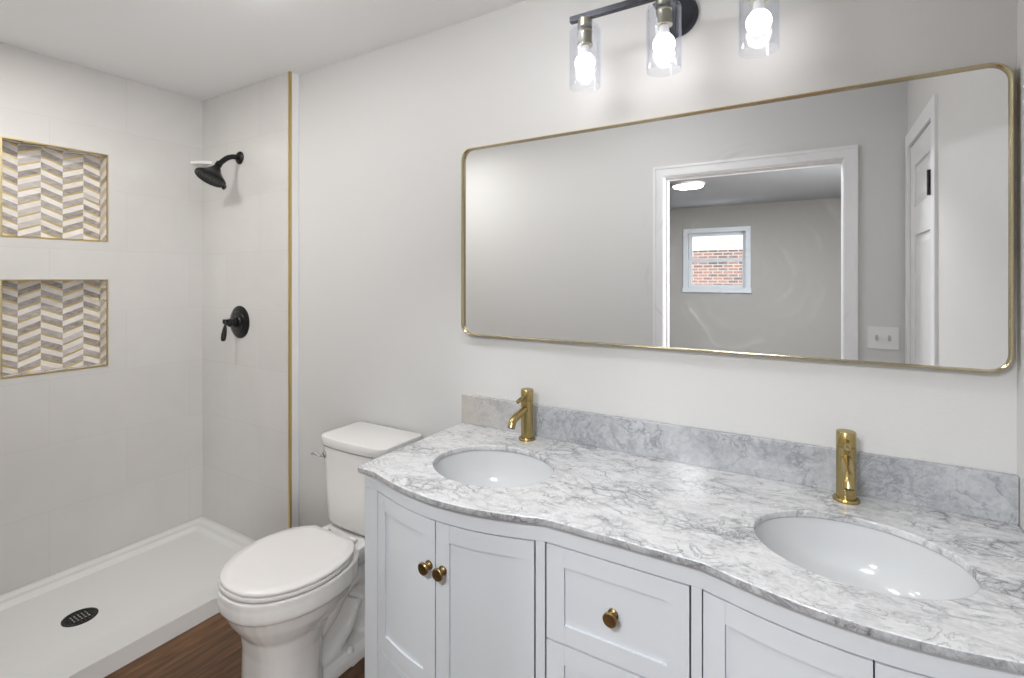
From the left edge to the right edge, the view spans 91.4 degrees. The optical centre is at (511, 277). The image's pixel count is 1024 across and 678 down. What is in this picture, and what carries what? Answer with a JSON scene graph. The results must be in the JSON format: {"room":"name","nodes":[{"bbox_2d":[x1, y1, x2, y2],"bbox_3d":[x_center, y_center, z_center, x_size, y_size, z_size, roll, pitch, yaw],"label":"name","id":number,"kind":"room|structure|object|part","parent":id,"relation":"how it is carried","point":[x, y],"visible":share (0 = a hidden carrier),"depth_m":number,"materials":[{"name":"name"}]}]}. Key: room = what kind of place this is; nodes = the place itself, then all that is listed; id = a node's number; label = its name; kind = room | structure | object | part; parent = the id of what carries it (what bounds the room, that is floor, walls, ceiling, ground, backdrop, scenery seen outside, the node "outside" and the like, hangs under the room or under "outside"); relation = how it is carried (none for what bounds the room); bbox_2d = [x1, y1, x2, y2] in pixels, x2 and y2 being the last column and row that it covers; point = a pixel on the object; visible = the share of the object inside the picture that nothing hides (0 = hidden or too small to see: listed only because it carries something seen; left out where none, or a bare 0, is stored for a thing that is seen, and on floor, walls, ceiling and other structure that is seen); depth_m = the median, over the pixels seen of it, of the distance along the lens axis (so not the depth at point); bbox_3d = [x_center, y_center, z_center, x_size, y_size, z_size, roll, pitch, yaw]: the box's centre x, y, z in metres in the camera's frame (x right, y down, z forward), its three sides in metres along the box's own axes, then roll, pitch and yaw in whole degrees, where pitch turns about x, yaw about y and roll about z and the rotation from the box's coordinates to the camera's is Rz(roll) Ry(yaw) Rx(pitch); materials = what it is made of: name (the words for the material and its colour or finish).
{"room":"bathroom","nodes":[
{"label":"bathroom","id":0,"kind":"room"},
{"bbox_2d":[0,42,202,594],"bbox_3d":[-2.290,0.219,2.232,0.150,2.497,1.660,0,0,31],"label":"wall","id":1,"kind":"structure","parent":0,"point":[96,462],"depth_m":2.54,"materials":[{"name":"tile"}]},
{"bbox_2d":[0,136,107,241],"bbox_3d":[-2.171,-0.400,2.371,0.092,0.439,0.390,0,0,31],"label":"shower niche","id":2,"kind":"object","parent":1,"relation":"attached to","point":[50,191],"visible":0.99,"depth_m":2.39,"materials":[{"name":"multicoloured tile"}]},
{"bbox_2d":[0,279,107,378],"bbox_3d":[-2.171,0.224,2.371,0.092,0.436,0.390,0,0,31],"label":"shower niche","id":3,"kind":"object","parent":1,"relation":"attached to","point":[48,325],"visible":1,"depth_m":2.39,"materials":[{"name":"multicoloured tile"}]},
{"bbox_2d":[104,612,364,677],"bbox_3d":[-0.757,1.518,1.432,3.902,0.100,1.860,0,0,31],"label":"floor","id":4,"kind":"structure","parent":0,"point":[211,648],"depth_m":1.93,"materials":[{"name":"brown wood"}]},
{"bbox_2d":[0,516,255,677],"bbox_3d":[-1.848,1.426,2.038,0.806,0.082,1.538,0,0,31],"label":"shower pan","id":5,"kind":"object","parent":4,"relation":"on","point":[93,618],"visible":0.75,"depth_m":2.16,"materials":[{"name":"white plastic"}]},
{"bbox_2d":[217,422,421,677],"bbox_3d":[-0.725,1.060,1.891,0.413,0.815,0.707,0,0,31],"label":"toilet","id":6,"kind":"object","parent":4,"relation":"on","point":[294,598],"visible":0.91,"depth_m":1.76,"materials":[{"name":"white ceramic"}]},
{"bbox_3d":[-0.799,1.010,1.766,0.408,0.012,0.413,0,0,31],"label":"seat","id":7,"kind":"part","parent":6,"relation":"part of","materials":[{"name":"white plastic"}]},
{"bbox_3d":[-0.797,0.994,1.770,0.404,0.018,0.411,0,0,31],"label":"lid","id":8,"kind":"part","parent":6,"relation":"part of","materials":[{"name":"white plastic"}]},
{"bbox_3d":[-0.804,0.724,2.054,0.054,0.025,0.025,0,0,10],"label":"lever arm","id":9,"kind":"part","parent":6,"relation":"part of","materials":[{"name":"silver metal"}]},
{"bbox_3d":[-0.596,0.855,2.078,0.368,0.321,0.225,0,0,31],"label":"tank","id":10,"kind":"part","parent":6,"relation":"part of","materials":[{"name":"white ceramic"}]},
{"bbox_3d":[-0.593,0.673,2.082,0.378,0.042,0.244,0,0,31],"label":"tank lid","id":11,"kind":"part","parent":6,"relation":"part of","materials":[{"name":"white ceramic"}]},
{"bbox_2d":[365,475,1023,677],"bbox_3d":[0.347,1.030,1.316,1.582,0.875,0.620,0,0,31],"label":"vanity cabinet","id":12,"kind":"object","parent":4,"relation":"on","point":[449,593],"visible":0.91,"depth_m":1.19,"materials":[{"name":"grey paint"}]},
{"bbox_3d":[-0.415,1.052,1.531,0.054,0.830,0.045,0,0,31],"label":"corner post","id":13,"kind":"part","parent":12,"relation":"part of","materials":[{"name":"grey paint"}]},
{"bbox_3d":[-0.180,1.233,1.344,0.534,0.226,0.071,0,0,31],"label":"drawer","id":14,"kind":"part","parent":12,"relation":"part of","materials":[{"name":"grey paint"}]},
{"bbox_3d":[-0.179,1.109,1.345,0.540,0.015,0.076,0,0,31],"label":"rail","id":15,"kind":"part","parent":12,"relation":"part of","materials":[{"name":"grey paint"}]},
{"bbox_3d":[-0.302,0.869,1.410,0.193,0.372,0.013,0,0,43],"label":"inset panel","id":16,"kind":"part","parent":12,"relation":"part of","materials":[{"name":"grey paint"}]},
{"bbox_3d":[-0.300,0.869,1.410,0.272,0.457,0.028,0,0,42],"label":"door","id":17,"kind":"part","parent":12,"relation":"part of","materials":[{"name":"grey paint"}]},
{"bbox_3d":[-0.228,0.761,1.317,0.033,0.033,0.030,0,0,31],"label":"knob","id":18,"kind":"part","parent":12,"relation":"part of","materials":[{"name":"gold metal"}]},
{"bbox_3d":[-0.186,0.761,1.291,0.033,0.033,0.029,0,0,31],"label":"knob","id":19,"kind":"part","parent":12,"relation":"part of","materials":[{"name":"gold metal"}]},
{"bbox_3d":[-0.072,0.869,1.265,0.194,0.372,0.014,0,0,21],"label":"inset panel","id":20,"kind":"part","parent":12,"relation":"part of","materials":[{"name":"grey paint"}]},
{"bbox_3d":[-0.070,0.869,1.267,0.275,0.457,0.030,0,0,21],"label":"door","id":21,"kind":"part","parent":12,"relation":"part of","materials":[{"name":"grey paint"}]},
{"bbox_3d":[0.231,0.990,1.131,0.247,0.152,0.008,0,0,31],"label":"inset panel","id":22,"kind":"part","parent":12,"relation":"part of","materials":[{"name":"grey paint"}]},
{"bbox_3d":[0.230,0.989,1.130,0.331,0.233,0.019,0,0,31],"label":"drawer","id":23,"kind":"part","parent":12,"relation":"part of","materials":[{"name":"grey paint"}]},
{"bbox_3d":[0.222,0.758,1.117,0.033,0.033,0.029,0,0,31],"label":"knob","id":24,"kind":"part","parent":12,"relation":"part of","materials":[{"name":"gold metal"}]},
{"bbox_3d":[0.231,0.755,1.131,0.247,0.145,0.008,0,0,31],"label":"inset panel","id":25,"kind":"part","parent":12,"relation":"part of","materials":[{"name":"grey paint"}]},
{"bbox_3d":[0.230,0.754,1.130,0.331,0.226,0.019,0,0,31],"label":"drawer","id":26,"kind":"part","parent":12,"relation":"part of","materials":[{"name":"grey paint"}]},
{"bbox_2d":[358,423,1023,672],"bbox_3d":[0.341,0.583,1.327,1.606,0.018,0.611,0,0,31],"label":"countertop","id":27,"kind":"structure","parent":12,"relation":"on","point":[704,519],"depth_m":1.17,"materials":[{"name":"white stone"}]},
{"bbox_2d":[433,450,553,487],"bbox_3d":[-0.059,0.669,1.542,0.441,0.154,0.367,0,0,31],"label":"sink basin","id":28,"kind":"object","parent":27,"relation":"in","point":[484,468],"visible":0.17,"depth_m":1.68,"materials":[{"name":"white ceramic"}]},
{"bbox_2d":[507,388,535,441],"bbox_3d":[0.030,0.485,1.741,0.060,0.178,0.152,0,0,31],"label":"faucet","id":29,"kind":"object","parent":27,"relation":"on","point":[525,412],"visible":1,"depth_m":1.76,"materials":[{"name":"gold metal"}]},
{"bbox_3d":[0.021,0.481,1.725,0.026,0.064,0.116,0,0,31],"label":"spout","id":30,"kind":"part","parent":29,"relation":"part of","materials":[{"name":"gold metal"}]},
{"bbox_3d":[0.054,0.415,1.781,0.044,0.040,0.044,0,0,31],"label":"handle","id":31,"kind":"part","parent":29,"relation":"part of","materials":[{"name":"gold metal"}]},
{"bbox_2d":[832,429,859,504],"bbox_3d":[0.840,0.485,1.252,0.060,0.178,0.152,0,0,31],"label":"faucet","id":32,"kind":"object","parent":27,"relation":"on","point":[846,439],"visible":1,"depth_m":1.27,"materials":[{"name":"gold metal"}]},
{"bbox_3d":[0.864,0.415,1.292,0.044,0.040,0.044,0,0,31],"label":"handle","id":33,"kind":"part","parent":32,"relation":"part of","materials":[{"name":"gold metal"}]},
{"bbox_3d":[0.830,0.481,1.236,0.026,0.064,0.116,0,0,31],"label":"spout","id":34,"kind":"part","parent":32,"relation":"part of","materials":[{"name":"gold metal"}]},
{"bbox_2d":[755,517,979,599],"bbox_3d":[0.732,0.669,1.064,0.441,0.154,0.367,0,0,31],"label":"sink basin","id":35,"kind":"object","parent":27,"relation":"in","point":[862,557],"visible":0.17,"depth_m":1.17,"materials":[{"name":"white ceramic"}]},
{"bbox_3d":[0.497,0.869,0.930,0.206,0.372,0.014,0,0,42],"label":"inset panel","id":36,"kind":"part","parent":12,"relation":"part of","materials":[{"name":"grey paint"}]},
{"bbox_3d":[0.498,0.869,0.932,0.287,0.457,0.029,0,0,42],"label":"door","id":37,"kind":"part","parent":12,"relation":"part of","materials":[{"name":"grey paint"}]},
{"bbox_3d":[0.742,0.869,0.786,0.289,0.457,0.030,0,0,20],"label":"door","id":38,"kind":"part","parent":12,"relation":"part of","materials":[{"name":"grey paint"}]},
{"bbox_2d":[203,72,287,540],"bbox_3d":[-1.476,0.219,2.812,0.951,2.497,0.170,0,0,31],"label":"wall","id":39,"kind":"structure","parent":0,"point":[245,223],"depth_m":2.68,"materials":[{"name":"tile"}]},
{"bbox_2d":[191,161,211,165],"bbox_3d":[-1.771,-0.658,2.850,0.104,0.016,0.065,0,0,31],"label":"corner shelf","id":40,"kind":"object","parent":39,"relation":"attached to","point":[200,163],"visible":1,"depth_m":2.85,"materials":[{"name":"white ceramic"}]},
{"bbox_2d":[194,151,243,189],"bbox_3d":[-1.533,-0.574,2.616,0.152,0.225,0.224,0,0,31],"label":"shower","id":41,"kind":"object","parent":39,"relation":"attached to","point":[211,175],"visible":1,"depth_m":2.59,"materials":[{"name":"black metal"}]},
{"bbox_3d":[-1.509,-0.624,2.657,0.027,0.082,0.122,0,0,31],"label":"arm","id":42,"kind":"part","parent":41,"relation":"part of","materials":[{"name":"black metal"}]},
{"bbox_2d":[221,306,249,340],"bbox_3d":[-1.502,0.242,2.669,0.176,0.183,0.102,0,0,31],"label":"shower valve","id":43,"kind":"object","parent":39,"relation":"attached to","point":[239,322],"visible":1,"depth_m":2.68,"materials":[{"name":"black metal"}]},
{"bbox_3d":[-1.518,0.276,2.641,0.029,0.116,0.038,0,0,31],"label":"lever","id":44,"kind":"part","parent":43,"relation":"part of","materials":[{"name":"black metal"}]},
{"bbox_3d":[-1.501,0.239,2.670,0.052,0.052,0.062,0,0,31],"label":"stem","id":45,"kind":"part","parent":43,"relation":"part of","materials":[{"name":"black metal"}]},
{"bbox_3d":[-1.482,0.239,2.703,0.176,0.176,0.022,0,0,31],"label":"plate","id":46,"kind":"part","parent":43,"relation":"part of","materials":[{"name":"black metal"}]},
{"bbox_2d":[288,71,291,528],"bbox_3d":[-1.108,0.176,2.497,0.012,2.412,0.013,0,0,31],"label":"trim","id":47,"kind":"structure","parent":39,"relation":"attached to","point":[289,72],"depth_m":2.49,"materials":[{"name":"gold metal"}]},
{"bbox_2d":[292,72,298,527],"bbox_3d":[-1.063,0.219,2.570,0.006,2.497,0.160,0,0,31],"label":"trim","id":48,"kind":"structure","parent":39,"relation":"attached to","point":[295,77],"depth_m":2.52,"materials":[{"name":"white paint"}]},
{"bbox_2d":[0,0,526,100],"bbox_3d":[-0.757,-1.079,1.432,3.902,0.100,1.860,0,0,31],"label":"ceiling","id":49,"kind":"structure","parent":0,"point":[202,50],"depth_m":2.10,"materials":[{"name":"white paint"}]},
{"bbox_2d":[299,0,1016,527],"bbox_3d":[0.136,0.219,1.876,2.765,2.497,0.120,0,0,31],"label":"wall","id":50,"kind":"structure","parent":0,"point":[385,133],"depth_m":1.82,"materials":[{"name":"white paint"}]},
{"bbox_2d":[570,0,771,73],"bbox_3d":[0.466,-0.740,1.481,0.584,0.294,0.218,0,0,31],"label":"vanity light","id":51,"kind":"object","parent":50,"relation":"attached to","point":[674,18],"visible":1,"depth_m":1.51,"materials":[{"name":"grey"}]},
{"bbox_2d":[577,16,592,48],"bbox_3d":[0.227,-0.761,1.554,0.047,0.082,0.047,0,0,31],"label":"socket","id":52,"kind":"object","parent":51,"relation":"attached to","point":[585,31],"depth_m":1.54,"materials":[{"name":"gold metal"}]},
{"bbox_3d":[0.227,-0.707,1.554,0.038,0.028,0.038,0,0,31],"label":"bulb","id":53,"kind":"part","parent":51,"relation":"part of","materials":[{"name":"white glass"}]},
{"bbox_3d":[0.227,-0.664,1.554,0.061,0.055,0.061,0,0,31],"label":"bulb globe","id":54,"kind":"part","parent":51,"relation":"part of","materials":[{"name":"white glass"}]},
{"bbox_3d":[0.435,-0.707,1.430,0.038,0.028,0.038,0,0,31],"label":"bulb","id":55,"kind":"part","parent":51,"relation":"part of","materials":[{"name":"white glass"}]},
{"bbox_2d":[655,0,672,29],"bbox_3d":[0.435,-0.761,1.430,0.047,0.082,0.047,0,0,31],"label":"socket","id":56,"kind":"object","parent":51,"relation":"attached to","point":[663,12],"depth_m":1.41,"materials":[{"name":"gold metal"}]},
{"bbox_3d":[0.435,-0.664,1.430,0.061,0.055,0.061,0,0,31],"label":"bulb globe","id":57,"kind":"part","parent":51,"relation":"part of","materials":[{"name":"white glass"}]},
{"bbox_2d":[749,0,767,5],"bbox_3d":[0.644,-0.761,1.304,0.047,0.082,0.047,0,0,31],"label":"socket","id":58,"kind":"object","parent":51,"relation":"attached to","point":[751,2],"depth_m":1.30,"materials":[{"name":"silver metal"}]},
{"bbox_3d":[0.644,-0.707,1.304,0.038,0.028,0.038,0,0,31],"label":"bulb","id":59,"kind":"part","parent":51,"relation":"part of","materials":[{"name":"white glass"}]},
{"bbox_3d":[0.644,-0.664,1.304,0.061,0.055,0.061,0,0,31],"label":"bulb globe","id":60,"kind":"part","parent":51,"relation":"part of","materials":[{"name":"white glass"}]},
{"bbox_2d":[461,63,1013,372],"bbox_3d":[0.488,-0.142,1.577,1.588,0.730,0.032,0,0,31],"label":"wall mirror","id":61,"kind":"object","parent":50,"relation":"attached to","point":[872,222],"visible":1,"depth_m":1.42,"materials":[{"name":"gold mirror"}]},
{"bbox_2d":[462,394,1018,524],"bbox_3d":[0.493,0.518,1.581,1.606,0.112,0.020,0,0,31],"label":"backsplash","id":62,"kind":"structure","parent":50,"relation":"attached to","point":[980,493],"depth_m":1.42,"materials":[{"name":"grey stone"}]},
{"bbox_2d":[1017,0,1023,531],"bbox_3d":[0.801,0.219,0.412,0.120,2.497,1.710,0,0,31],"label":"wall","id":63,"kind":"structure","parent":0,"point":[1020,3],"depth_m":1.16,"materials":[{"name":"white paint"}]}
]}

